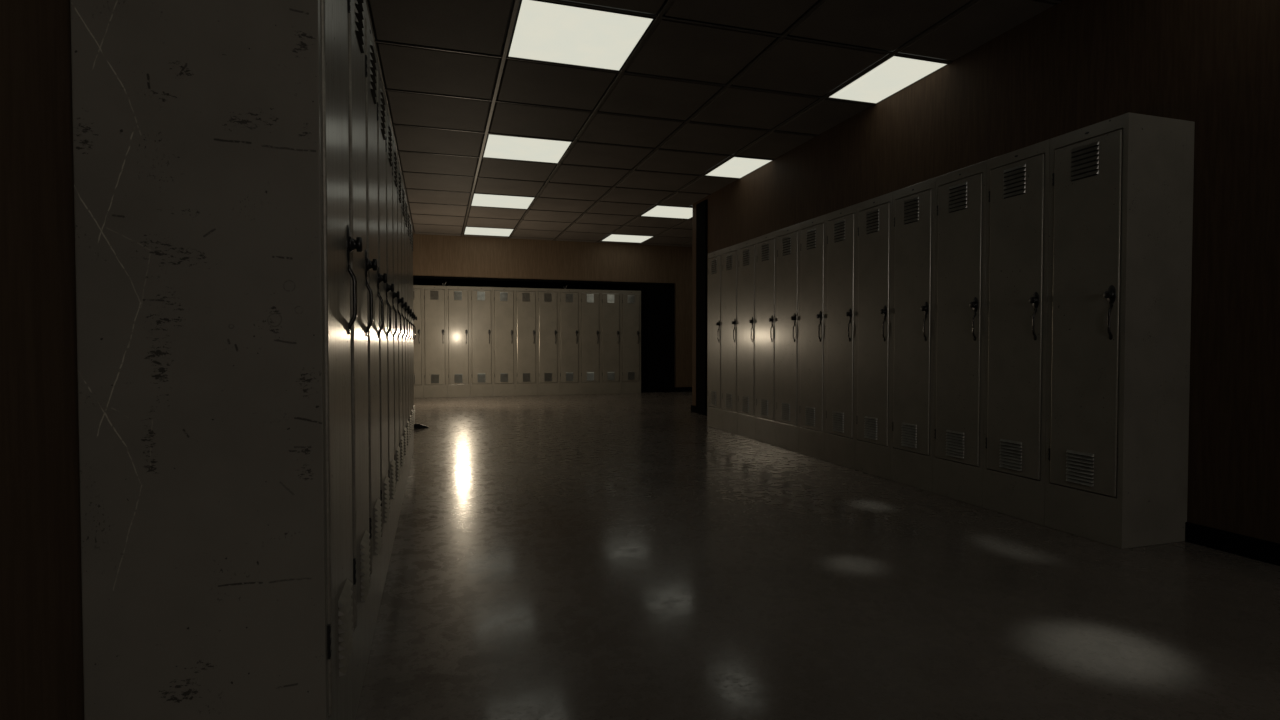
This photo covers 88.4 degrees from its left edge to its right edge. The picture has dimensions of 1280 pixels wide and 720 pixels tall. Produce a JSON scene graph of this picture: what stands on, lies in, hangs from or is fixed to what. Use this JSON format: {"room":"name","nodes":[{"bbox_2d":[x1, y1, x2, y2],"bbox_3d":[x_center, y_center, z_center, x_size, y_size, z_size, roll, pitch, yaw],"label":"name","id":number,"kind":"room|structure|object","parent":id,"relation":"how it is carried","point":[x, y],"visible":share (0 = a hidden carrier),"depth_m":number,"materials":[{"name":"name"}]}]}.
{"room":"school corridor","nodes":[
{"label":"school corridor","id":0,"kind":"room"},
{"bbox_2d":[0,0,83,719],"bbox_3d":[-1.678,-0.548,3.510,0.120,2.582,14.920,0,1,-17],"label":"wall","id":1,"kind":"structure","parent":0,"point":[42,676],"depth_m":0.87,"materials":[{"name":"brown paint"}]},
{"bbox_2d":[413,232,691,386],"bbox_3d":[-0.163,-0.731,11.522,7.504,2.582,0.500,0,1,-17],"label":"wall","id":2,"kind":"structure","parent":0,"point":[433,255],"depth_m":10.94,"materials":[{"name":"brown wood"}]},
{"bbox_2d":[413,276,673,392],"bbox_3d":[-1.609,-0.379,11.072,4.469,1.897,0.502,0,1,-17],"label":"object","id":3,"kind":"structure","parent":2,"relation":"attached to","point":[657,299],"depth_m":11.39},
{"bbox_2d":[674,387,691,391],"bbox_3d":[2.048,0.509,11.964,3.035,0.082,0.014,0,1,-17],"label":"baseboard","id":4,"kind":"structure","parent":2,"relation":"attached to","point":[676,389],"depth_m":11.56,"materials":[{"name":"black"}]},
{"bbox_2d":[366,0,1060,246],"bbox_3d":[2.038,-1.842,4.367,7.504,0.054,14.420,0,1,-17],"label":"ceiling","id":5,"kind":"structure","parent":0,"point":[708,83],"depth_m":4.54,"materials":[{"name":"tile"}]},
{"bbox_2d":[464,227,513,236],"bbox_3d":[-2.304,-1.957,9.997,0.689,0.022,0.693,0,1,-17],"label":"recessed light","id":6,"kind":"object","parent":5,"relation":"in","point":[468,230],"visible":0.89,"depth_m":9.98,"materials":[{"name":"white plastic"}]},
{"bbox_2d":[471,193,534,208],"bbox_3d":[-1.655,-1.909,7.896,0.689,0.022,0.693,0,1,-17],"label":"recessed light","id":7,"kind":"object","parent":5,"relation":"in","point":[483,200],"visible":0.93,"depth_m":7.89,"materials":[{"name":"white plastic"}]},
{"bbox_2d":[483,132,571,163],"bbox_3d":[-1.006,-1.861,5.796,0.689,0.022,0.693,0,1,-17],"label":"recessed light","id":8,"kind":"object","parent":5,"relation":"in","point":[497,146],"visible":0.89,"depth_m":5.76,"materials":[{"name":"white plastic"}]},
{"bbox_2d":[508,0,653,70],"bbox_3d":[-0.357,-1.813,3.695,0.689,0.022,0.693,0,1,-17],"label":"recessed light","id":9,"kind":"object","parent":5,"relation":"in","point":[545,31],"visible":1,"depth_m":3.65,"materials":[{"name":"white plastic"}]},
{"bbox_2d":[601,233,653,242],"bbox_3d":[-0.212,-1.972,10.643,0.689,0.022,0.693,0,1,-17],"label":"recessed light","id":10,"kind":"object","parent":5,"relation":"in","point":[613,237],"visible":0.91,"depth_m":10.63,"materials":[{"name":"white plastic"}]},
{"bbox_2d":[641,204,692,218],"bbox_3d":[0.437,-1.924,8.542,0.689,0.022,0.693,0,1,-17],"label":"recessed light","id":11,"kind":"object","parent":5,"relation":"in","point":[657,211],"visible":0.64,"depth_m":8.55,"materials":[{"name":"white plastic"}]},
{"bbox_2d":[705,155,772,177],"bbox_3d":[0.946,-1.875,6.398,0.398,0.022,0.693,0,1,-17],"label":"recessed light","id":12,"kind":"object","parent":5,"relation":"in","point":[735,167],"visible":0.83,"depth_m":6.38,"materials":[{"name":"white plastic"}]},
{"bbox_2d":[828,53,948,103],"bbox_3d":[1.595,-1.827,4.298,0.398,0.022,0.693,0,1,-17],"label":"recessed light","id":13,"kind":"object","parent":5,"relation":"in","point":[896,73],"visible":0.86,"depth_m":4.25,"materials":[{"name":"white plastic"}]},
{"bbox_2d":[355,392,1279,719],"bbox_3d":[1.962,0.766,4.675,7.704,0.100,15.140,0,1,-17],"label":"floor","id":14,"kind":"structure","parent":0,"point":[619,556],"depth_m":2.19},
{"bbox_2d":[70,0,362,719],"bbox_3d":[-0.703,-0.077,1.179,0.358,1.747,0.353,0,1,-17],"label":"locker","id":15,"kind":"object","parent":14,"relation":"on","point":[214,244],"visible":1,"depth_m":1.01,"materials":[{"name":"metal"}]},
{"bbox_2d":[338,578,352,677],"bbox_3d":[-0.551,0.499,1.235,0.010,0.139,0.124,0,1,-17],"label":"vent","id":16,"kind":"object","parent":15,"relation":"attached to","point":[345,631],"depth_m":1.20,"materials":[{"name":"metal"}]},
{"bbox_2d":[347,0,377,719],"bbox_3d":[-0.807,-0.085,1.518,0.358,1.747,0.353,0,1,-17],"label":"locker","id":17,"kind":"object","parent":14,"relation":"on","point":[360,264],"visible":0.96,"depth_m":1.52,"materials":[{"name":"metal"}]},
{"bbox_2d":[355,0,363,52],"bbox_3d":[-0.657,-0.811,1.543,0.007,0.139,0.124,0,1,-17],"label":"vent","id":18,"kind":"object","parent":17,"relation":"attached to","point":[359,34],"depth_m":1.53,"materials":[{"name":"metal"}]},
{"bbox_2d":[360,530,370,601],"bbox_3d":[-0.656,0.491,1.574,0.010,0.139,0.124,0,1,-17],"label":"vent","id":19,"kind":"object","parent":17,"relation":"attached to","point":[364,539],"depth_m":1.54,"materials":[{"name":"metal"}]},
{"bbox_2d":[363,0,387,649],"bbox_3d":[-0.912,-0.093,1.857,0.358,1.747,0.353,0,1,-17],"label":"locker","id":20,"kind":"object","parent":14,"relation":"on","point":[374,278],"visible":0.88,"depth_m":1.85,"materials":[{"name":"metal"}]},
{"bbox_2d":[370,41,376,104],"bbox_3d":[-0.762,-0.819,1.882,0.007,0.139,0.124,0,1,-17],"label":"vent","id":21,"kind":"object","parent":20,"relation":"attached to","point":[372,56],"depth_m":1.85,"materials":[{"name":"metal"}]},
{"bbox_2d":[374,498,381,554],"bbox_3d":[-0.760,0.483,1.912,0.010,0.139,0.124,0,1,-17],"label":"vent","id":22,"kind":"object","parent":20,"relation":"attached to","point":[377,513],"depth_m":1.88,"materials":[{"name":"metal"}]},
{"bbox_2d":[376,53,394,598],"bbox_3d":[-1.016,-0.101,2.195,0.358,1.747,0.353,0,1,-17],"label":"locker","id":23,"kind":"object","parent":14,"relation":"on","point":[384,288],"visible":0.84,"depth_m":2.19,"materials":[{"name":"metal"}]},
{"bbox_2d":[380,88,385,139],"bbox_3d":[-0.867,-0.826,2.221,0.007,0.139,0.124,0,1,-17],"label":"vent","id":24,"kind":"object","parent":23,"relation":"attached to","point":[382,108],"depth_m":2.19,"materials":[{"name":"metal"}]},
{"bbox_2d":[384,476,389,523],"bbox_3d":[-0.865,0.475,2.251,0.010,0.139,0.124,0,1,-17],"label":"vent","id":25,"kind":"object","parent":23,"relation":"attached to","point":[386,479],"depth_m":2.21,"materials":[{"name":"metal"}]},
{"bbox_2d":[384,92,399,566],"bbox_3d":[-1.121,-0.108,2.534,0.358,1.747,0.353,0,1,-17],"label":"locker","id":26,"kind":"object","parent":14,"relation":"on","point":[388,136],"visible":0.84,"depth_m":2.54,"materials":[{"name":"metal"}]},
{"bbox_2d":[388,123,391,166],"bbox_3d":[-0.971,-0.834,2.559,0.007,0.139,0.124,0,1,-17],"label":"vent","id":27,"kind":"object","parent":26,"relation":"attached to","point":[389,130],"depth_m":2.53,"materials":[{"name":"metal"}]},
{"bbox_2d":[391,459,395,499],"bbox_3d":[-0.970,0.468,2.590,0.010,0.139,0.124,0,1,-17],"label":"vent","id":28,"kind":"object","parent":26,"relation":"attached to","point":[393,461],"depth_m":2.56,"materials":[{"name":"metal"}]},
{"bbox_2d":[391,126,403,538],"bbox_3d":[-1.226,-0.116,2.873,0.358,1.747,0.353,0,1,-17],"label":"locker","id":29,"kind":"object","parent":14,"relation":"on","point":[397,458],"visible":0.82,"depth_m":2.88,"materials":[{"name":"metal"}]},
{"bbox_2d":[394,150,396,186],"bbox_3d":[-1.076,-0.842,2.898,0.007,0.139,0.124,0,1,-17],"label":"vent","id":30,"kind":"object","parent":29,"relation":"attached to","point":[395,158],"depth_m":2.87,"materials":[{"name":"metal"}]},
{"bbox_2d":[396,446,400,480],"bbox_3d":[-1.074,0.460,2.929,0.010,0.139,0.124,0,1,-17],"label":"vent","id":31,"kind":"object","parent":29,"relation":"attached to","point":[398,458],"depth_m":2.89,"materials":[{"name":"metal"}]},
{"bbox_2d":[396,150,406,515],"bbox_3d":[-1.330,-0.124,3.212,0.358,1.747,0.353,0,1,-17],"label":"locker","id":32,"kind":"object","parent":14,"relation":"on","point":[401,438],"visible":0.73,"depth_m":3.22,"materials":[{"name":"metal"}]},
{"bbox_2d":[398,170,400,202],"bbox_3d":[-1.181,-0.850,3.237,0.007,0.139,0.124,0,1,-17],"label":"vent","id":33,"kind":"object","parent":32,"relation":"attached to","point":[399,176],"depth_m":3.19,"materials":[{"name":"metal"}]},
{"bbox_2d":[401,436,403,466],"bbox_3d":[-1.179,0.452,3.267,0.010,0.139,0.124,0,1,-17],"label":"vent","id":34,"kind":"object","parent":32,"relation":"attached to","point":[402,438],"depth_m":3.24,"materials":[{"name":"metal"}]},
{"bbox_2d":[400,170,409,497],"bbox_3d":[-1.435,-0.132,3.550,0.358,1.747,0.353,0,1,-17],"label":"locker","id":35,"kind":"object","parent":14,"relation":"on","point":[404,309],"visible":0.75,"depth_m":3.56,"materials":[{"name":"metal"}]},
{"bbox_2d":[402,187,404,216],"bbox_3d":[-1.285,-0.857,3.576,0.007,0.139,0.124,0,1,-17],"label":"vent","id":36,"kind":"object","parent":35,"relation":"attached to","point":[403,201],"depth_m":3.53,"materials":[{"name":"metal"}]},
{"bbox_2d":[404,427,406,454],"bbox_3d":[-1.284,0.444,3.606,0.010,0.139,0.124,0,1,-17],"label":"vent","id":37,"kind":"object","parent":35,"relation":"attached to","point":[405,429],"depth_m":3.57,"materials":[{"name":"metal"}]},
{"bbox_2d":[403,184,411,483],"bbox_3d":[-1.540,-0.139,3.889,0.358,1.747,0.353,0,1,-17],"label":"locker","id":38,"kind":"object","parent":14,"relation":"on","point":[405,203],"visible":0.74,"depth_m":3.89,"materials":[{"name":"metal"}]},
{"bbox_2d":[407,421,409,444],"bbox_3d":[-1.388,0.437,3.945,0.010,0.139,0.124,0,1,-17],"label":"vent","id":39,"kind":"object","parent":38,"relation":"attached to","point":[408,424],"depth_m":3.91,"materials":[{"name":"metal"}]},
{"bbox_2d":[406,199,413,474],"bbox_3d":[-1.644,-0.147,4.228,0.358,1.747,0.353,0,1,-17],"label":"locker","id":40,"kind":"object","parent":14,"relation":"on","point":[408,217],"visible":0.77,"depth_m":4.24,"materials":[{"name":"metal"}]},
{"bbox_2d":[409,415,411,436],"bbox_3d":[-1.493,0.429,4.283,0.010,0.139,0.124,0,1,-17],"label":"vent","id":41,"kind":"object","parent":40,"relation":"attached to","point":[410,416],"depth_m":4.24,"materials":[{"name":"metal"}]},
{"bbox_2d":[408,208,415,465],"bbox_3d":[-1.749,-0.155,4.566,0.358,1.747,0.353,0,1,-17],"label":"locker","id":42,"kind":"object","parent":14,"relation":"on","point":[410,238],"visible":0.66,"depth_m":4.57,"materials":[{"name":"metal"}]},
{"bbox_2d":[411,410,413,429],"bbox_3d":[-1.597,0.421,4.622,0.010,0.139,0.124,0,1,-17],"label":"vent","id":43,"kind":"object","parent":42,"relation":"attached to","point":[412,415],"depth_m":4.58,"materials":[{"name":"metal"}]},
{"bbox_2d":[410,218,416,455],"bbox_3d":[-1.853,-0.163,4.905,0.358,1.747,0.353,0,1,-17],"label":"locker","id":44,"kind":"object","parent":14,"relation":"on","point":[413,319],"visible":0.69,"depth_m":4.92,"materials":[{"name":"metal"}]},
{"bbox_2d":[413,285,422,397],"bbox_3d":[-3.589,-0.286,10.326,0.353,1.747,0.402,0,1,-17],"label":"locker","id":45,"kind":"object","parent":14,"relation":"on","point":[417,289],"visible":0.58,"depth_m":10.19,"materials":[{"name":"metal"}]},
{"bbox_2d":[423,285,446,397],"bbox_3d":[-3.250,-0.289,10.431,0.353,1.747,0.402,0,1,-17],"label":"locker","id":46,"kind":"object","parent":14,"relation":"on","point":[434,297],"visible":1,"depth_m":10.27,"materials":[{"name":"metal"}]},
{"bbox_2d":[430,291,438,299],"bbox_3d":[-3.201,-1.010,10.243,0.124,0.139,0.007,0,1,-17],"label":"vent","id":47,"kind":"object","parent":46,"relation":"attached to","point":[434,295],"depth_m":10.25,"materials":[{"name":"metal"}]},
{"bbox_2d":[431,374,438,382],"bbox_3d":[-3.201,0.292,10.271,0.124,0.139,0.010,0,1,-17],"label":"vent","id":48,"kind":"object","parent":46,"relation":"attached to","point":[434,377],"depth_m":10.27,"materials":[{"name":"metal"}]},
{"bbox_2d":[446,286,469,396],"bbox_3d":[-2.911,-0.291,10.535,0.353,1.747,0.402,0,1,-17],"label":"locker","id":49,"kind":"object","parent":14,"relation":"on","point":[457,297],"visible":1,"depth_m":10.37,"materials":[{"name":"metal"}]},
{"bbox_2d":[454,291,461,299],"bbox_3d":[-2.863,-1.012,10.348,0.124,0.139,0.007,0,1,-17],"label":"vent","id":50,"kind":"object","parent":49,"relation":"attached to","point":[457,294],"depth_m":10.35,"materials":[{"name":"metal"}]},
{"bbox_2d":[454,374,462,382],"bbox_3d":[-2.862,0.290,10.376,0.124,0.139,0.010,0,1,-17],"label":"vent","id":51,"kind":"object","parent":49,"relation":"attached to","point":[458,378],"depth_m":10.37,"materials":[{"name":"metal"}]},
{"bbox_2d":[470,287,492,396],"bbox_3d":[-2.572,-0.294,10.640,0.353,1.747,0.402,0,1,-17],"label":"locker","id":52,"kind":"object","parent":14,"relation":"on","point":[481,298],"visible":1,"depth_m":10.47,"materials":[{"name":"metal"}]},
{"bbox_2d":[477,292,484,300],"bbox_3d":[-2.524,-1.014,10.453,0.124,0.139,0.007,0,1,-17],"label":"vent","id":53,"kind":"object","parent":52,"relation":"attached to","point":[480,295],"depth_m":10.45,"materials":[{"name":"metal"}]},
{"bbox_2d":[478,374,485,381],"bbox_3d":[-2.523,0.287,10.481,0.124,0.139,0.010,0,1,-17],"label":"vent","id":54,"kind":"object","parent":52,"relation":"attached to","point":[481,377],"depth_m":10.49,"materials":[{"name":"metal"}]},
{"bbox_2d":[493,287,515,395],"bbox_3d":[-2.234,-0.296,10.745,0.353,1.747,0.402,0,1,-17],"label":"locker","id":55,"kind":"object","parent":14,"relation":"on","point":[504,384],"visible":0.97,"depth_m":10.58,"materials":[{"name":"metal"}]},
{"bbox_2d":[500,373,507,381],"bbox_3d":[-2.184,0.285,10.585,0.124,0.139,0.010,0,1,-17],"label":"vent","id":56,"kind":"object","parent":55,"relation":"attached to","point":[503,376],"depth_m":10.59,"materials":[{"name":"metal"}]},
{"bbox_2d":[500,292,507,300],"bbox_3d":[-2.185,-1.017,10.557,0.124,0.139,0.007,0,1,-17],"label":"vent","id":57,"kind":"object","parent":55,"relation":"attached to","point":[503,295],"depth_m":10.56,"materials":[{"name":"metal"}]},
{"bbox_2d":[515,288,536,395],"bbox_3d":[-1.895,-0.298,10.849,0.353,1.747,0.402,0,1,-17],"label":"locker","id":58,"kind":"object","parent":14,"relation":"on","point":[525,298],"visible":0.97,"depth_m":10.68,"materials":[{"name":"metal"}]},
{"bbox_2d":[522,373,529,381],"bbox_3d":[-1.846,0.282,10.690,0.124,0.139,0.010,0,1,-17],"label":"vent","id":59,"kind":"object","parent":58,"relation":"attached to","point":[525,376],"depth_m":10.69,"materials":[{"name":"metal"}]},
{"bbox_2d":[522,293,529,300],"bbox_3d":[-1.846,-1.019,10.662,0.124,0.139,0.007,0,1,-17],"label":"vent","id":60,"kind":"object","parent":58,"relation":"attached to","point":[525,296],"depth_m":10.66,"materials":[{"name":"metal"}]},
{"bbox_2d":[537,288,558,394],"bbox_3d":[-1.556,-0.301,10.954,0.353,1.747,0.402,0,1,-17],"label":"locker","id":61,"kind":"object","parent":14,"relation":"on","point":[547,299],"visible":0.98,"depth_m":10.79,"materials":[{"name":"metal"}]},
{"bbox_2d":[544,373,551,380],"bbox_3d":[-1.507,0.280,10.794,0.124,0.139,0.010,0,1,-17],"label":"vent","id":62,"kind":"object","parent":61,"relation":"attached to","point":[547,376],"depth_m":10.80,"materials":[{"name":"metal"}]},
{"bbox_2d":[544,293,551,301],"bbox_3d":[-1.507,-1.022,10.766,0.124,0.139,0.007,0,1,-17],"label":"vent","id":63,"kind":"object","parent":61,"relation":"attached to","point":[547,296],"depth_m":10.77,"materials":[{"name":"metal"}]},
{"bbox_2d":[559,289,579,394],"bbox_3d":[-1.217,-0.303,11.058,0.353,1.747,0.402,0,1,-17],"label":"locker","id":64,"kind":"object","parent":14,"relation":"on","point":[569,299],"visible":0.98,"depth_m":10.89,"materials":[{"name":"metal"}]},
{"bbox_2d":[580,289,600,393],"bbox_3d":[-0.878,-0.306,11.163,0.353,1.747,0.402,0,1,-17],"label":"locker","id":65,"kind":"object","parent":14,"relation":"on","point":[590,300],"visible":0.98,"depth_m":11.00,"materials":[{"name":"metal"}]},
{"bbox_2d":[587,372,593,380],"bbox_3d":[-0.829,0.275,11.004,0.124,0.139,0.010,0,1,-17],"label":"vent","id":66,"kind":"object","parent":65,"relation":"attached to","point":[590,375],"depth_m":11.00,"materials":[{"name":"metal"}]},
{"bbox_2d":[587,294,593,302],"bbox_3d":[-0.830,-1.026,10.976,0.124,0.139,0.007,0,1,-17],"label":"vent","id":67,"kind":"object","parent":65,"relation":"attached to","point":[590,297],"depth_m":10.98,"materials":[{"name":"metal"}]},
{"bbox_2d":[601,290,620,393],"bbox_3d":[-0.539,-0.308,11.268,0.353,1.747,0.402,0,1,-17],"label":"locker","id":68,"kind":"object","parent":14,"relation":"on","point":[610,299],"visible":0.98,"depth_m":11.10,"materials":[{"name":"metal"}]},
{"bbox_2d":[621,290,640,392],"bbox_3d":[-0.201,-0.310,11.372,0.353,1.747,0.402,0,1,-17],"label":"locker","id":69,"kind":"object","parent":14,"relation":"on","point":[630,300],"visible":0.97,"depth_m":11.21,"materials":[{"name":"metal"}]},
{"bbox_2d":[707,249,721,429],"bbox_3d":[0.900,-0.201,6.576,0.402,1.747,0.353,0,1,-17],"label":"locker","id":70,"kind":"object","parent":14,"relation":"on","point":[714,327],"visible":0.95,"depth_m":6.51,"materials":[{"name":"metal"}]},
{"bbox_2d":[710,391,715,404],"bbox_3d":[0.728,0.377,6.541,0.010,0.139,0.124,0,1,-17],"label":"vent","id":71,"kind":"object","parent":70,"relation":"attached to","point":[712,393],"depth_m":6.55,"materials":[{"name":"metal"}]},
{"bbox_2d":[711,259,716,273],"bbox_3d":[0.729,-0.924,6.511,0.007,0.139,0.124,0,1,-17],"label":"vent","id":72,"kind":"object","parent":70,"relation":"attached to","point":[713,261],"depth_m":6.51,"materials":[{"name":"metal"}]},
{"bbox_2d":[722,244,737,434],"bbox_3d":[1.004,-0.193,6.238,0.402,1.747,0.353,0,1,-17],"label":"locker","id":73,"kind":"object","parent":14,"relation":"on","point":[729,254],"visible":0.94,"depth_m":6.17,"materials":[{"name":"metal"}]},
{"bbox_2d":[725,393,731,408],"bbox_3d":[0.832,0.385,6.202,0.010,0.139,0.124,0,1,-17],"label":"vent","id":74,"kind":"object","parent":73,"relation":"attached to","point":[728,396],"depth_m":6.20,"materials":[{"name":"metal"}]},
{"bbox_2d":[726,254,731,269],"bbox_3d":[0.834,-0.917,6.173,0.007,0.139,0.124,0,1,-17],"label":"vent","id":75,"kind":"object","parent":73,"relation":"attached to","point":[728,256],"depth_m":6.17,"materials":[{"name":"metal"}]},
{"bbox_2d":[738,238,755,439],"bbox_3d":[1.109,-0.185,5.899,0.402,1.747,0.353,0,1,-17],"label":"locker","id":76,"kind":"object","parent":14,"relation":"on","point":[746,250],"visible":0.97,"depth_m":5.83,"materials":[{"name":"metal"}]},
{"bbox_2d":[742,396,748,411],"bbox_3d":[0.937,0.393,5.863,0.010,0.139,0.124,0,1,-17],"label":"vent","id":77,"kind":"object","parent":76,"relation":"attached to","point":[745,399],"depth_m":5.86,"materials":[{"name":"metal"}]},
{"bbox_2d":[743,249,748,265],"bbox_3d":[0.938,-0.909,5.834,0.007,0.139,0.124,0,1,-17],"label":"vent","id":78,"kind":"object","parent":76,"relation":"attached to","point":[745,251],"depth_m":5.83,"materials":[{"name":"metal"}]},
{"bbox_2d":[755,231,776,445],"bbox_3d":[1.214,-0.177,5.560,0.402,1.747,0.353,0,1,-17],"label":"locker","id":79,"kind":"object","parent":14,"relation":"on","point":[766,245],"visible":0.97,"depth_m":5.49,"materials":[{"name":"metal"}]},
{"bbox_2d":[760,399,767,416],"bbox_3d":[1.041,0.401,5.524,0.010,0.139,0.124,0,1,-17],"label":"vent","id":80,"kind":"object","parent":79,"relation":"attached to","point":[763,402],"depth_m":5.53,"materials":[{"name":"metal"}]},
{"bbox_2d":[761,243,768,260],"bbox_3d":[1.043,-0.901,5.495,0.007,0.139,0.124,0,1,-17],"label":"vent","id":81,"kind":"object","parent":79,"relation":"attached to","point":[764,246],"depth_m":5.49,"materials":[{"name":"metal"}]},
{"bbox_2d":[776,223,799,452],"bbox_3d":[1.318,-0.170,5.221,0.402,1.747,0.353,0,1,-17],"label":"locker","id":82,"kind":"object","parent":14,"relation":"on","point":[788,238],"visible":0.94,"depth_m":5.15,"materials":[{"name":"metal"}]},
{"bbox_2d":[781,402,789,420],"bbox_3d":[1.146,0.408,5.186,0.010,0.139,0.124,0,1,-17],"label":"vent","id":83,"kind":"object","parent":82,"relation":"attached to","point":[785,406],"depth_m":5.19,"materials":[{"name":"metal"}]},
{"bbox_2d":[782,236,790,255],"bbox_3d":[1.148,-0.893,5.156,0.007,0.139,0.124,0,1,-17],"label":"vent","id":84,"kind":"object","parent":82,"relation":"attached to","point":[786,240],"depth_m":5.16,"materials":[{"name":"metal"}]},
{"bbox_2d":[799,214,825,459],"bbox_3d":[1.423,-0.162,4.883,0.402,1.747,0.353,0,1,-17],"label":"locker","id":85,"kind":"object","parent":14,"relation":"on","point":[812,275],"visible":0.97,"depth_m":4.82,"materials":[{"name":"metal"}]},
{"bbox_2d":[805,406,814,426],"bbox_3d":[1.251,0.416,4.847,0.010,0.139,0.124,0,1,-17],"label":"vent","id":86,"kind":"object","parent":85,"relation":"attached to","point":[809,410],"depth_m":4.85,"materials":[{"name":"metal"}]},
{"bbox_2d":[806,228,815,249],"bbox_3d":[1.252,-0.886,4.818,0.007,0.139,0.124,0,1,-17],"label":"vent","id":87,"kind":"object","parent":85,"relation":"attached to","point":[810,232],"depth_m":4.82,"materials":[{"name":"metal"}]},
{"bbox_2d":[825,204,856,468],"bbox_3d":[1.528,-0.154,4.544,0.402,1.747,0.353,0,1,-17],"label":"locker","id":88,"kind":"object","parent":14,"relation":"on","point":[841,225],"visible":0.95,"depth_m":4.47,"materials":[{"name":"metal"}]},
{"bbox_2d":[832,411,843,432],"bbox_3d":[1.355,0.424,4.508,0.010,0.139,0.124,0,1,-17],"label":"vent","id":89,"kind":"object","parent":88,"relation":"attached to","point":[837,416],"depth_m":4.51,"materials":[{"name":"metal"}]},
{"bbox_2d":[834,219,844,241],"bbox_3d":[1.357,-0.878,4.479,0.007,0.139,0.124,0,1,-17],"label":"vent","id":90,"kind":"object","parent":88,"relation":"attached to","point":[839,224],"depth_m":4.48,"materials":[{"name":"metal"}]},
{"bbox_2d":[855,192,892,479],"bbox_3d":[1.632,-0.146,4.205,0.402,1.747,0.353,0,1,-17],"label":"locker","id":91,"kind":"object","parent":14,"relation":"on","point":[875,215],"visible":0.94,"depth_m":4.14,"materials":[{"name":"metal"}]},
{"bbox_2d":[864,416,876,439],"bbox_3d":[1.460,0.431,4.170,0.010,0.139,0.124,0,1,-17],"label":"vent","id":92,"kind":"object","parent":91,"relation":"attached to","point":[870,422],"depth_m":4.17,"materials":[{"name":"metal"}]},
{"bbox_2d":[866,209,878,233],"bbox_3d":[1.462,-0.870,4.140,0.007,0.139,0.124,0,1,-17],"label":"vent","id":93,"kind":"object","parent":91,"relation":"attached to","point":[872,215],"depth_m":4.14,"materials":[{"name":"metal"}]},
{"bbox_2d":[890,178,934,491],"bbox_3d":[1.737,-0.139,3.867,0.402,1.747,0.353,0,1,-17],"label":"locker","id":94,"kind":"object","parent":14,"relation":"on","point":[913,230],"visible":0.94,"depth_m":3.80,"materials":[{"name":"metal"}]},
{"bbox_2d":[901,422,916,448],"bbox_3d":[1.564,0.439,3.831,0.010,0.139,0.124,0,1,-17],"label":"vent","id":95,"kind":"object","parent":94,"relation":"attached to","point":[908,429],"depth_m":3.83,"materials":[{"name":"metal"}]},
{"bbox_2d":[904,197,918,224],"bbox_3d":[1.566,-0.862,3.801,0.007,0.139,0.124,0,1,-17],"label":"vent","id":96,"kind":"object","parent":94,"relation":"attached to","point":[911,204],"depth_m":3.80,"materials":[{"name":"metal"}]},
{"bbox_2d":[932,160,986,507],"bbox_3d":[1.841,-0.131,3.528,0.402,1.747,0.353,0,1,-17],"label":"locker","id":97,"kind":"object","parent":14,"relation":"on","point":[960,195],"visible":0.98,"depth_m":3.46,"materials":[{"name":"metal"}]},
{"bbox_2d":[946,430,963,458],"bbox_3d":[1.669,0.447,3.492,0.010,0.139,0.124,0,1,-17],"label":"vent","id":98,"kind":"object","parent":97,"relation":"attached to","point":[954,438],"depth_m":3.49,"materials":[{"name":"metal"}]},
{"bbox_2d":[949,182,966,212],"bbox_3d":[1.671,-0.855,3.463,0.007,0.139,0.124,0,1,-17],"label":"vent","id":99,"kind":"object","parent":97,"relation":"attached to","point":[957,190],"depth_m":3.46,"materials":[{"name":"metal"}]},
{"bbox_2d":[983,139,1049,525],"bbox_3d":[1.946,-0.123,3.189,0.402,1.747,0.353,0,1,-17],"label":"locker","id":100,"kind":"object","parent":14,"relation":"on","point":[1017,186],"visible":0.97,"depth_m":3.12,"materials":[{"name":"metal"}]},
{"bbox_2d":[999,439,1021,470],"bbox_3d":[1.774,0.455,3.153,0.010,0.139,0.124,0,1,-17],"label":"vent","id":101,"kind":"object","parent":100,"relation":"attached to","point":[1010,450],"depth_m":3.15,"materials":[{"name":"metal"}]},
{"bbox_2d":[1003,164,1025,198],"bbox_3d":[1.775,-0.847,3.124,0.007,0.139,0.124,0,1,-17],"label":"vent","id":102,"kind":"object","parent":100,"relation":"attached to","point":[1014,175],"depth_m":3.12,"materials":[{"name":"metal"}]},
{"bbox_2d":[1044,113,1194,548],"bbox_3d":[2.051,-0.116,2.850,0.402,1.747,0.353,0,1,-17],"label":"locker","id":103,"kind":"object","parent":14,"relation":"on","point":[1121,187],"visible":1,"depth_m":2.71,"materials":[{"name":"metal"}]},
{"bbox_2d":[1066,450,1093,486],"bbox_3d":[1.878,0.463,2.815,0.010,0.139,0.124,0,1,-17],"label":"vent","id":104,"kind":"object","parent":103,"relation":"attached to","point":[1079,463],"depth_m":2.81,"materials":[{"name":"metal"}]},
{"bbox_2d":[1071,141,1098,181],"bbox_3d":[1.880,-0.839,2.785,0.007,0.139,0.124,0,1,-17],"label":"vent","id":105,"kind":"object","parent":103,"relation":"attached to","point":[1084,154],"depth_m":2.78,"materials":[{"name":"metal"}]},
{"bbox_2d":[692,0,1279,543],"bbox_3d":[4.197,-0.544,3.350,3.996,2.582,11.148,0,1,-17],"label":"wall","id":106,"kind":"structure","parent":0,"point":[1073,65],"depth_m":2.79,"materials":[{"name":"brown paint"}]},
{"bbox_2d":[696,200,706,415],"bbox_3d":[0.726,-0.607,7.782,0.022,2.505,0.285,0,1,-17],"label":"trim","id":107,"kind":"structure","parent":106,"relation":"attached to","point":[701,208],"depth_m":7.75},
{"bbox_2d":[691,405,1279,565],"bbox_3d":[2.279,0.719,2.794,0.014,0.082,11.162,0,1,-17],"label":"baseboard","id":108,"kind":"structure","parent":106,"relation":"attached to","point":[1234,543],"depth_m":2.59,"materials":[{"name":"black"}]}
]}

